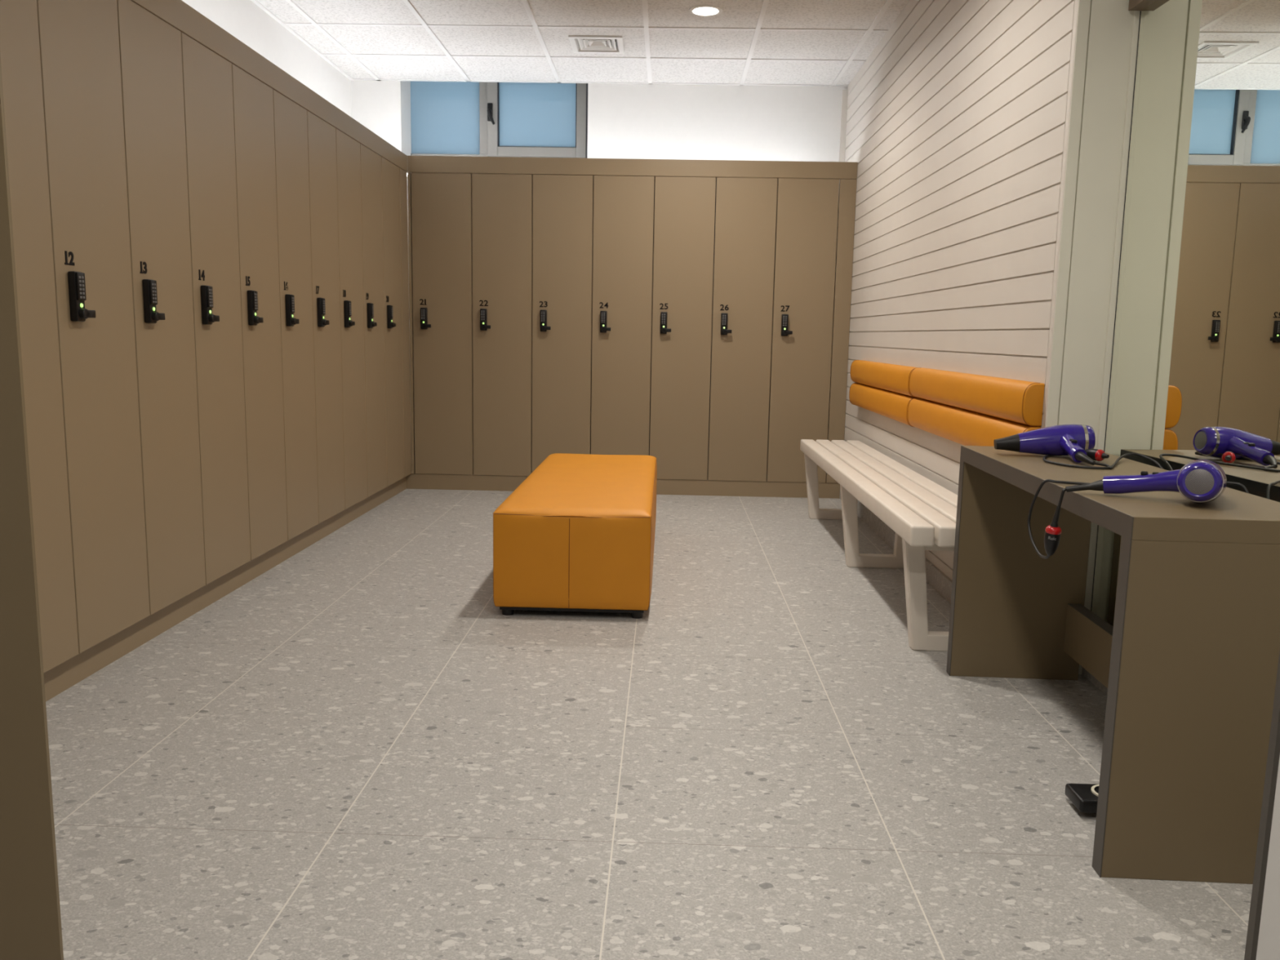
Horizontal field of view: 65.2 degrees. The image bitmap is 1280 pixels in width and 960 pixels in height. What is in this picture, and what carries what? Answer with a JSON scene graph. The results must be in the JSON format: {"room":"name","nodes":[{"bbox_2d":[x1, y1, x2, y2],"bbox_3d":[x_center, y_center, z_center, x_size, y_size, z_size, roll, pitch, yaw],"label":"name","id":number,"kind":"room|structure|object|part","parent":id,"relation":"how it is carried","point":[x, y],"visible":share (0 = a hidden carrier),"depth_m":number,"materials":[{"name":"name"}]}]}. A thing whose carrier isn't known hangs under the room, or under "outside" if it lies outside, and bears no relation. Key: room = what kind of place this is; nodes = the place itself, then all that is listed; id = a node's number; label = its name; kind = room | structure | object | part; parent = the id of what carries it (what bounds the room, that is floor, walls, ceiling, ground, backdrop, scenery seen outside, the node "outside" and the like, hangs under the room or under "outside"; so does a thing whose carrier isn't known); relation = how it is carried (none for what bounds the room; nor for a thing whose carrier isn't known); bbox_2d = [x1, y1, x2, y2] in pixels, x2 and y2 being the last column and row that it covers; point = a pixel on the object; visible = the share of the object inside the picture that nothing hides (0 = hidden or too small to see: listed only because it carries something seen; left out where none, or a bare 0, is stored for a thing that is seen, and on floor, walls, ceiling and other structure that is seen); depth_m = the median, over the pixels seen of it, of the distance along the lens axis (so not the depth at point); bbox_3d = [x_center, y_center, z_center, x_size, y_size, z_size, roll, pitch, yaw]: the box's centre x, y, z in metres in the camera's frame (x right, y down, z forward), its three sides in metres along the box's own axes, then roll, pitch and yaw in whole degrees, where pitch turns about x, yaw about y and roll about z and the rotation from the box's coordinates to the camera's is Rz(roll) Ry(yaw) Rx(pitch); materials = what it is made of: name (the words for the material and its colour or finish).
{"room":"changing room","nodes":[
{"label":"changing room","id":0,"kind":"room"},
{"bbox_2d":[0,53,63,959],"bbox_3d":[-1.451,-0.523,1.275,1.293,2.663,0.006,1,8,1],"label":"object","id":1,"kind":"structure","parent":0,"point":[30,919],"depth_m":1.37,"materials":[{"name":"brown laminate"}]},
{"bbox_2d":[182,0,351,117],"bbox_3d":[-2.130,-0.853,2.967,0.161,2.803,9.000,1,8,1],"label":"wall","id":2,"kind":"structure","parent":0,"point":[244,20],"depth_m":5.41,"materials":[{"name":"white paint"}]},
{"bbox_2d":[257,0,909,84],"bbox_3d":[-0.173,-2.018,2.393,4.050,0.020,8.505,1,8,1],"label":"ceiling","id":3,"kind":"structure","parent":0,"point":[780,14],"depth_m":5.60,"materials":[{"name":"tile"}]},
{"bbox_2d":[250,0,893,86],"bbox_3d":[-0.135,-2.011,2.442,3.802,0.009,8.402,1,8,1],"label":"grid","id":4,"kind":"object","parent":3,"relation":"attached to","point":[645,12],"visible":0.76,"depth_m":5.75,"materials":[{"name":"white metal"}]},
{"bbox_2d":[568,35,624,53],"bbox_3d":[-0.244,-2.517,5.722,0.300,0.064,0.321,1,8,1],"label":"ceiling vent","id":5,"kind":"object","parent":3,"relation":"in","point":[580,44],"visible":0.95,"depth_m":5.75,"materials":[{"name":"white metal"}]},
{"bbox_2d":[688,4,722,16],"bbox_3d":[0.334,-2.389,5.095,0.172,0.006,0.172,1,8,1],"label":"recessed light","id":6,"kind":"object","parent":3,"relation":"in","point":[700,10],"visible":1,"depth_m":5.09,"materials":[{"name":"white metal"}]},
{"bbox_2d":[351,80,847,439],"bbox_3d":[0.007,-1.411,7.074,3.889,2.803,0.598,1,8,1],"label":"wall","id":7,"kind":"structure","parent":0,"point":[797,123],"depth_m":6.63,"materials":[{"name":"white paint"}]},
{"bbox_2d":[410,80,587,158],"bbox_3d":[-0.964,-2.457,6.889,1.287,0.770,0.156,1,8,1],"label":"window","id":8,"kind":"structure","parent":7,"relation":"in","point":[448,118],"depth_m":6.90,"materials":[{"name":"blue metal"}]},
{"bbox_3d":[-1.355,-2.522,6.918,0.500,0.524,0.006,1,8,1],"label":"fixed pane","id":9,"kind":"part","parent":8,"relation":"part of","materials":[{"name":"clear glass"}]},
{"bbox_3d":[-1.018,-2.503,6.840,0.053,0.151,0.065,0,8,-9],"label":"handle","id":10,"kind":"part","parent":8,"relation":"part of","materials":[{"name":"black plastic"}]},
{"bbox_3d":[-0.707,-2.500,6.897,0.680,0.538,0.075,1,8,1],"label":"sash","id":11,"kind":"part","parent":8,"relation":"part of","materials":[{"name":"grey metal"}]},
{"bbox_3d":[-0.705,-2.513,6.901,0.544,0.433,0.006,1,8,1],"label":"pane","id":12,"kind":"part","parent":8,"relation":"part of","materials":[{"name":"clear glass"}]},
{"bbox_2d":[839,89,848,183],"bbox_3d":[1.339,-2.241,6.605,0.034,0.636,0.020,1,8,1],"label":"trim","id":13,"kind":"structure","parent":7,"relation":"attached to","point":[845,92],"depth_m":6.58,"materials":[{"name":"white paint"}]},
{"bbox_2d":[45,488,1253,959],"bbox_3d":[-0.215,0.633,3.080,4.050,0.100,9.100,1,8,1],"label":"floor","id":14,"kind":"structure","parent":0,"point":[351,752],"depth_m":2.34,"materials":[{"name":"tile"}]},
{"bbox_2d":[0,0,79,672],"bbox_3d":[-1.811,-0.421,2.501,0.480,1.892,0.392,1,8,1],"label":"filler panel","id":15,"kind":"object","parent":14,"relation":"on","point":[20,46],"visible":0.71,"depth_m":2.61,"materials":[{"name":"brown laminate"}]},
{"bbox_2d":[36,0,150,653],"bbox_3d":[-1.783,-0.479,2.891,0.515,1.897,0.393,1,8,1],"label":"locker","id":16,"kind":"object","parent":14,"relation":"on","point":[79,39],"visible":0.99,"depth_m":2.87,"materials":[{"name":"brown laminate"}]},
{"bbox_3d":[-1.536,-0.462,2.781,0.014,0.030,0.061,1,8,1],"label":"turn lever","id":17,"kind":"part","parent":16,"relation":"part of","materials":[{"name":"black plastic"}]},
{"bbox_2d":[116,0,205,614],"bbox_3d":[-1.773,-0.535,3.279,0.515,1.897,0.393,1,8,1],"label":"locker","id":18,"kind":"object","parent":14,"relation":"on","point":[150,47],"visible":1,"depth_m":3.25,"materials":[{"name":"brown laminate"}]},
{"bbox_3d":[-1.525,-0.518,3.170,0.014,0.030,0.061,1,8,1],"label":"turn lever","id":19,"kind":"part","parent":18,"relation":"part of","materials":[{"name":"black plastic"}]},
{"bbox_2d":[181,31,250,585],"bbox_3d":[-1.762,-0.592,3.668,0.515,1.897,0.393,1,8,1],"label":"locker","id":20,"kind":"object","parent":14,"relation":"on","point":[207,80],"visible":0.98,"depth_m":3.64,"materials":[{"name":"brown laminate"}]},
{"bbox_3d":[-1.514,-0.575,3.559,0.014,0.030,0.061,1,8,1],"label":"turn lever","id":21,"kind":"part","parent":20,"relation":"part of","materials":[{"name":"black plastic"}]},
{"bbox_2d":[44,476,406,701],"bbox_3d":[-1.791,0.264,4.720,0.444,0.100,4.586,1,8,1],"label":"plinth","id":22,"kind":"object","parent":14,"relation":"on","point":[60,678],"visible":0.11,"depth_m":3.56,"materials":[{"name":"brown laminate"}]},
{"bbox_2d":[231,63,287,560],"bbox_3d":[-1.752,-0.648,4.057,0.515,1.897,0.393,1,8,1],"label":"locker","id":23,"kind":"object","parent":14,"relation":"on","point":[253,100],"visible":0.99,"depth_m":4.03,"materials":[{"name":"brown laminate"}]},
{"bbox_3d":[-1.504,-0.631,3.947,0.014,0.030,0.061,1,8,1],"label":"turn lever","id":24,"kind":"part","parent":23,"relation":"part of","materials":[{"name":"black plastic"}]},
{"bbox_2d":[272,88,318,540],"bbox_3d":[-1.741,-0.705,4.445,0.515,1.897,0.393,1,8,1],"label":"locker","id":25,"kind":"object","parent":14,"relation":"on","point":[291,124],"visible":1,"depth_m":4.42,"materials":[{"name":"brown laminate"}]},
{"bbox_2d":[130,0,407,172],"bbox_3d":[-1.513,-1.670,4.189,0.024,0.100,4.106,1,8,1],"label":"fascia","id":26,"kind":"object","parent":25,"relation":"on","point":[178,14],"visible":0.83,"depth_m":3.98,"materials":[{"name":"brown laminate"}]},
{"bbox_3d":[-1.493,-0.688,4.336,0.014,0.030,0.061,1,8,1],"label":"turn lever","id":27,"kind":"part","parent":25,"relation":"part of","materials":[{"name":"black plastic"}]},
{"bbox_2d":[306,110,345,524],"bbox_3d":[-1.730,-0.761,4.834,0.515,1.897,0.393,1,8,1],"label":"locker","id":28,"kind":"object","parent":14,"relation":"on","point":[322,140],"visible":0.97,"depth_m":4.81,"materials":[{"name":"brown laminate"}]},
{"bbox_3d":[-1.483,-0.744,4.724,0.014,0.030,0.061,1,8,1],"label":"turn lever","id":29,"kind":"part","parent":28,"relation":"part of","materials":[{"name":"black plastic"}]},
{"bbox_2d":[335,128,367,509],"bbox_3d":[-1.720,-0.817,5.222,0.515,1.897,0.393,1,8,1],"label":"locker","id":30,"kind":"object","parent":14,"relation":"on","point":[348,149],"visible":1,"depth_m":5.20,"materials":[{"name":"brown laminate"}]},
{"bbox_3d":[-1.472,-0.800,5.113,0.014,0.030,0.061,1,8,1],"label":"turn lever","id":31,"kind":"part","parent":30,"relation":"part of","materials":[{"name":"black plastic"}]},
{"bbox_2d":[360,143,386,497],"bbox_3d":[-1.709,-0.874,5.611,0.515,1.897,0.393,1,8,1],"label":"locker","id":32,"kind":"object","parent":14,"relation":"on","point":[371,162],"visible":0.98,"depth_m":5.59,"materials":[{"name":"brown laminate"}]},
{"bbox_3d":[-1.461,-0.857,5.502,0.014,0.030,0.061,1,8,1],"label":"turn lever","id":33,"kind":"part","parent":32,"relation":"part of","materials":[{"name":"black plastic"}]},
{"bbox_2d":[381,156,404,486],"bbox_3d":[-1.698,-0.930,6.000,0.515,1.897,0.393,1,8,1],"label":"locker","id":34,"kind":"object","parent":14,"relation":"on","point":[390,173],"visible":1,"depth_m":5.98,"materials":[{"name":"brown laminate"}]},
{"bbox_3d":[-1.451,-0.913,5.890,0.014,0.030,0.061,1,8,1],"label":"turn lever","id":35,"kind":"part","parent":34,"relation":"part of","materials":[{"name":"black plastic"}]},
{"bbox_2d":[400,168,411,477],"bbox_3d":[-1.478,-0.965,6.277,0.019,1.892,0.174,1,8,1],"label":"filler panel","id":36,"kind":"object","parent":34,"relation":"attached to","point":[403,175],"visible":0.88,"depth_m":6.27,"materials":[{"name":"brown laminate"}]},
{"bbox_2d":[407,172,415,473],"bbox_3d":[-1.450,-1.011,6.600,0.016,1.892,0.482,1,8,1],"label":"filler panel","id":37,"kind":"object","parent":14,"relation":"on","point":[409,176],"visible":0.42,"depth_m":6.36,"materials":[{"name":"brown laminate"}]},
{"bbox_2d":[410,173,473,475],"bbox_3d":[-1.250,-1.006,6.578,0.380,1.897,0.515,1,8,1],"label":"locker","id":38,"kind":"object","parent":14,"relation":"on","point":[442,202],"visible":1,"depth_m":6.35,"materials":[{"name":"brown laminate"}]},
{"bbox_3d":[-1.354,-0.976,6.332,0.061,0.030,0.014,1,8,1],"label":"turn lever","id":39,"kind":"part","parent":38,"relation":"part of","materials":[{"name":"black plastic"}]},
{"bbox_2d":[471,173,533,475],"bbox_3d":[-0.870,-0.998,6.569,0.380,1.897,0.515,1,8,1],"label":"locker","id":40,"kind":"object","parent":14,"relation":"on","point":[502,203],"visible":0.99,"depth_m":6.34,"materials":[{"name":"brown laminate"}]},
{"bbox_3d":[-0.974,-0.967,6.323,0.061,0.030,0.014,1,8,1],"label":"turn lever","id":41,"kind":"part","parent":40,"relation":"part of","materials":[{"name":"black plastic"}]},
{"bbox_2d":[531,174,593,472],"bbox_3d":[-0.490,-0.989,6.560,0.380,1.897,0.515,1,8,1],"label":"locker","id":42,"kind":"object","parent":14,"relation":"on","point":[562,206],"visible":0.99,"depth_m":6.33,"materials":[{"name":"brown laminate"}]},
{"bbox_3d":[-0.594,-0.959,6.314,0.061,0.030,0.014,1,8,1],"label":"turn lever","id":43,"kind":"part","parent":42,"relation":"part of","materials":[{"name":"black plastic"}]},
{"bbox_2d":[493,453,657,618],"bbox_3d":[-0.222,0.181,4.440,0.576,0.403,1.734,1,8,1],"label":"ottoman","id":44,"kind":"object","parent":14,"relation":"on","point":[577,534],"visible":1,"depth_m":3.59,"materials":[{"name":"orange leather"},{"name":"black plastic"}]},
{"bbox_3d":[-0.226,0.348,4.464,0.524,0.018,1.680,1,8,1],"label":"board","id":45,"kind":"part","parent":44,"relation":"part of","materials":[{"name":"black plastic"}]},
{"bbox_2d":[590,175,654,455],"bbox_3d":[-0.110,-0.981,6.551,0.380,1.897,0.515,1,8,1],"label":"locker","id":46,"kind":"object","parent":14,"relation":"on","point":[623,236],"visible":0.98,"depth_m":6.31,"materials":[{"name":"brown laminate"}]},
{"bbox_3d":[-0.214,-0.950,6.305,0.061,0.030,0.014,1,8,1],"label":"turn lever","id":47,"kind":"part","parent":46,"relation":"part of","materials":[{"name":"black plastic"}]},
{"bbox_2d":[407,155,857,179],"bbox_3d":[-0.054,-1.935,6.196,2.782,0.100,0.025,1,8,1],"label":"fascia","id":48,"kind":"object","parent":46,"relation":"on","point":[415,164],"visible":1,"depth_m":6.18,"materials":[{"name":"brown laminate"}]},
{"bbox_2d":[406,473,839,498],"bbox_3d":[-0.110,0.005,6.714,2.808,0.100,0.476,1,8,1],"label":"plinth","id":49,"kind":"object","parent":14,"relation":"on","point":[414,481],"visible":0.43,"depth_m":6.47,"materials":[{"name":"brown laminate"}]},
{"bbox_2d":[648,176,715,479],"bbox_3d":[0.270,-0.972,6.542,0.380,1.897,0.515,1,8,1],"label":"locker","id":50,"kind":"object","parent":14,"relation":"on","point":[684,207],"visible":0.99,"depth_m":6.31,"materials":[{"name":"brown laminate"}]},
{"bbox_3d":[0.166,-0.942,6.296,0.061,0.030,0.014,1,8,1],"label":"turn lever","id":51,"kind":"part","parent":50,"relation":"part of","materials":[{"name":"black plastic"}]},
{"bbox_2d":[707,177,777,481],"bbox_3d":[0.650,-0.964,6.533,0.380,1.897,0.515,1,8,1],"label":"locker","id":52,"kind":"object","parent":14,"relation":"on","point":[744,231],"visible":0.99,"depth_m":6.31,"materials":[{"name":"brown laminate"}]},
{"bbox_3d":[0.546,-0.933,6.287,0.061,0.030,0.014,1,8,1],"label":"turn lever","id":53,"kind":"part","parent":52,"relation":"part of","materials":[{"name":"black plastic"}]},
{"bbox_2d":[766,177,839,482],"bbox_3d":[1.030,-0.955,6.524,0.380,1.897,0.515,1,8,1],"label":"locker","id":54,"kind":"object","parent":14,"relation":"on","point":[807,209],"visible":1,"depth_m":6.29,"materials":[{"name":"brown laminate"}]},
{"bbox_3d":[0.926,-0.925,6.278,0.061,0.030,0.014,1,8,1],"label":"turn lever","id":55,"kind":"part","parent":54,"relation":"part of","materials":[{"name":"black plastic"}]},
{"bbox_2d":[826,178,857,483],"bbox_3d":[1.267,-0.918,6.307,0.102,1.892,0.019,1,8,1],"label":"filler panel","id":56,"kind":"object","parent":14,"relation":"on","point":[847,188],"visible":0.82,"depth_m":6.28,"materials":[{"name":"brown laminate"}]},
{"bbox_2d":[800,439,957,651],"bbox_3d":[1.045,0.181,4.439,0.340,0.450,2.623,1,8,1],"label":"slatted bench","id":57,"kind":"object","parent":14,"relation":"on","point":[922,513],"visible":0.74,"depth_m":3.89,"materials":[{"name":"white paint"}]},
{"bbox_3d":[0.980,0.029,5.706,0.099,0.384,0.055,1,8,1],"label":"leg","id":58,"kind":"part","parent":57,"relation":"part of","materials":[{"name":"white paint"}]},
{"bbox_3d":[1.104,0.195,5.727,0.180,0.054,0.053,1,8,1],"label":"foot rail","id":59,"kind":"part","parent":57,"relation":"part of","materials":[{"name":"white paint"}]},
{"bbox_3d":[0.948,0.201,4.519,0.099,0.384,0.055,1,8,1],"label":"leg","id":60,"kind":"part","parent":57,"relation":"part of","materials":[{"name":"white paint"}]},
{"bbox_3d":[1.072,0.367,4.540,0.180,0.054,0.053,1,8,1],"label":"foot rail","id":61,"kind":"part","parent":57,"relation":"part of","materials":[{"name":"white paint"}]},
{"bbox_3d":[1.186,0.206,4.513,0.062,0.384,0.055,1,8,1],"label":"leg","id":62,"kind":"part","parent":57,"relation":"part of","materials":[{"name":"white paint"}]},
{"bbox_3d":[0.915,0.374,3.327,0.099,0.384,0.055,1,8,1],"label":"leg","id":63,"kind":"part","parent":57,"relation":"part of","materials":[{"name":"white paint"}]},
{"bbox_3d":[1.039,0.540,3.348,0.180,0.054,0.053,1,8,1],"label":"foot rail","id":64,"kind":"part","parent":57,"relation":"part of","materials":[{"name":"white paint"}]},
{"bbox_3d":[1.031,0.208,3.300,0.312,0.044,0.047,1,8,1],"label":"leg frame","id":65,"kind":"part","parent":57,"relation":"part of","materials":[{"name":"white paint"}]},
{"bbox_2d":[1064,783,1098,813],"bbox_3d":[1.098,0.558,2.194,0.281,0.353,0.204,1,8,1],"label":"scale","id":66,"kind":"object","parent":14,"relation":"on","point":[1084,797],"visible":0.09,"depth_m":2.20,"materials":[{"name":"plastic"}]},
{"bbox_2d":[946,445,1279,884],"bbox_3d":[1.124,0.338,2.470,0.389,0.710,1.200,2,8,3],"label":"countertop","id":67,"kind":"structure","parent":14,"relation":"on","point":[1187,664],"depth_m":1.91,"materials":[{"name":"brown laminate"}]},
{"bbox_3d":[1.156,0.277,3.046,0.386,0.666,0.040,2,8,3],"label":"panel","id":68,"kind":"part","parent":67,"relation":"part of","materials":[{"name":"brown laminate"}]},
{"bbox_2d":[993,424,1164,469],"bbox_3d":[1.185,0.108,2.697,0.386,0.501,0.340,1,8,-2],"label":"hair dryer","id":69,"kind":"object","parent":67,"relation":"on","point":[1077,442],"visible":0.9,"depth_m":2.74,"materials":[{"name":"purple plastic"}]},
{"bbox_3d":[1.161,-0.089,2.683,0.053,0.068,0.151,2,8,8],"label":"handle","id":70,"kind":"part","parent":69,"relation":"part of","materials":[{"name":"purple plastic"}]},
{"bbox_3d":[1.230,0.145,2.693,0.325,0.432,0.346,2,8,8],"label":"power cord","id":71,"kind":"part","parent":69,"relation":"part of","materials":[{"name":"black rubber"}]},
{"bbox_3d":[1.283,0.529,2.489,0.038,0.148,1.120,2,8,3],"label":"rail","id":72,"kind":"part","parent":67,"relation":"part of","materials":[{"name":"brown laminate"}]},
{"bbox_2d":[1027,459,1248,559],"bbox_3d":[1.090,0.175,2.224,0.414,0.501,0.435,9,11,42],"label":"hair dryer","id":73,"kind":"object","parent":67,"relation":"on","point":[1198,481],"visible":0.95,"depth_m":2.02,"materials":[{"name":"purple plastic"}]},
{"bbox_3d":[1.034,0.002,2.042,0.161,0.068,0.053,6,10,32],"label":"handle","id":74,"kind":"part","parent":73,"relation":"part of","materials":[{"name":"purple plastic"}]},
{"bbox_2d":[1185,469,1213,494],"bbox_3d":[1.078,0.004,1.927,0.055,0.055,0.007,6,10,32],"label":"grille","id":75,"kind":"object","parent":73,"relation":"attached to","point":[1197,482],"depth_m":1.93,"materials":[{"name":"metal"}]},
{"bbox_3d":[1.093,0.443,1.900,0.386,0.666,0.040,2,8,3],"label":"panel","id":76,"kind":"part","parent":67,"relation":"part of","materials":[{"name":"brown laminate"}]},
{"bbox_2d":[844,0,1075,580],"bbox_3d":[1.301,-0.994,4.861,0.030,2.663,3.830,1,8,1],"label":"wall","id":77,"kind":"structure","parent":0,"point":[956,117],"depth_m":4.03,"materials":[{"name":"white paint"}]},
{"bbox_2d":[848,382,914,426],"bbox_3d":[1.250,-0.407,5.215,0.061,0.133,1.448,1,8,1],"label":"backrest cushion","id":78,"kind":"object","parent":77,"relation":"attached to","point":[890,404],"visible":0.89,"depth_m":5.07,"materials":[{"name":"orange leather"}]},
{"bbox_2d":[850,360,916,397],"bbox_3d":[1.252,-0.539,5.196,0.061,0.133,1.448,1,8,1],"label":"backrest cushion","id":79,"kind":"object","parent":77,"relation":"attached to","point":[891,377],"visible":0.95,"depth_m":5.04,"materials":[{"name":"orange leather"}]},
{"bbox_2d":[839,488,951,604],"bbox_3d":[1.249,0.317,4.802,0.012,0.085,3.354,1,8,1],"label":"baseboard","id":80,"kind":"structure","parent":77,"relation":"attached to","point":[940,581],"depth_m":4.93,"materials":[{"name":"stone"}]},
{"bbox_2d":[907,397,1040,446],"bbox_3d":[1.210,-0.200,3.774,0.061,0.133,1.448,1,8,1],"label":"backrest cushion","id":81,"kind":"object","parent":77,"relation":"attached to","point":[962,426],"visible":0.6,"depth_m":3.71,"materials":[{"name":"orange leather"}]},
{"bbox_2d":[909,367,1044,426],"bbox_3d":[1.213,-0.332,3.755,0.061,0.133,1.448,1,8,1],"label":"backrest cushion","id":82,"kind":"object","parent":77,"relation":"attached to","point":[1021,402],"visible":1,"depth_m":3.44,"materials":[{"name":"orange leather"}]},
{"bbox_2d":[1042,0,1079,427],"bbox_3d":[1.249,-0.717,2.952,0.030,2.663,0.030,1,8,1],"label":"trim","id":83,"kind":"structure","parent":77,"relation":"attached to","point":[1076,3],"depth_m":2.94,"materials":[{"name":"white paint"}]},
{"bbox_2d":[1045,0,1140,674],"bbox_3d":[1.341,-0.713,2.938,0.212,2.663,0.018,1,8,1],"label":"wall","id":84,"kind":"structure","parent":0,"point":[1107,33],"depth_m":2.93,"materials":[{"name":"beige paint"}]},
{"bbox_2d":[1255,755,1279,959],"bbox_3d":[1.328,-0.461,1.204,0.924,2.663,0.014,1,8,1],"label":"wall","id":85,"kind":"structure","parent":0,"point":[1268,940],"depth_m":1.36,"materials":[{"name":"white paint"}]},
{"bbox_2d":[1244,650,1279,959],"bbox_3d":[0.863,-0.471,1.215,0.007,2.663,0.014,1,8,1],"label":"trim","id":86,"kind":"structure","parent":85,"relation":"attached to","point":[1273,752],"depth_m":1.35,"materials":[{"name":"laminate"}]},
{"bbox_3d":[1.621,-0.651,2.062,0.388,2.803,1.754,1,8,1],"label":"wall niche","id":87,"kind":"object","parent":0,"visible":0},
{"bbox_2d":[1081,667,1107,694],"bbox_3d":[1.378,0.690,2.254,0.047,0.085,1.736,1,8,1],"label":"baseboard","id":88,"kind":"structure","parent":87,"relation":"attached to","point":[1088,676],"depth_m":3.03,"materials":[{"name":"stone"}]},
{"bbox_2d":[1090,0,1279,626],"bbox_3d":[1.373,-0.305,2.127,0.050,1.890,1.703,1,8,1],"label":"wall mirror","id":89,"kind":"object","parent":87,"relation":"attached to","point":[1195,369],"visible":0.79,"depth_m":2.50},
{"bbox_3d":[1.387,-1.223,1.992,0.048,0.033,1.700,1,8,1],"label":"trim","id":90,"kind":"part","parent":89,"relation":"part of","materials":[{"name":"brown wood"}]}
]}

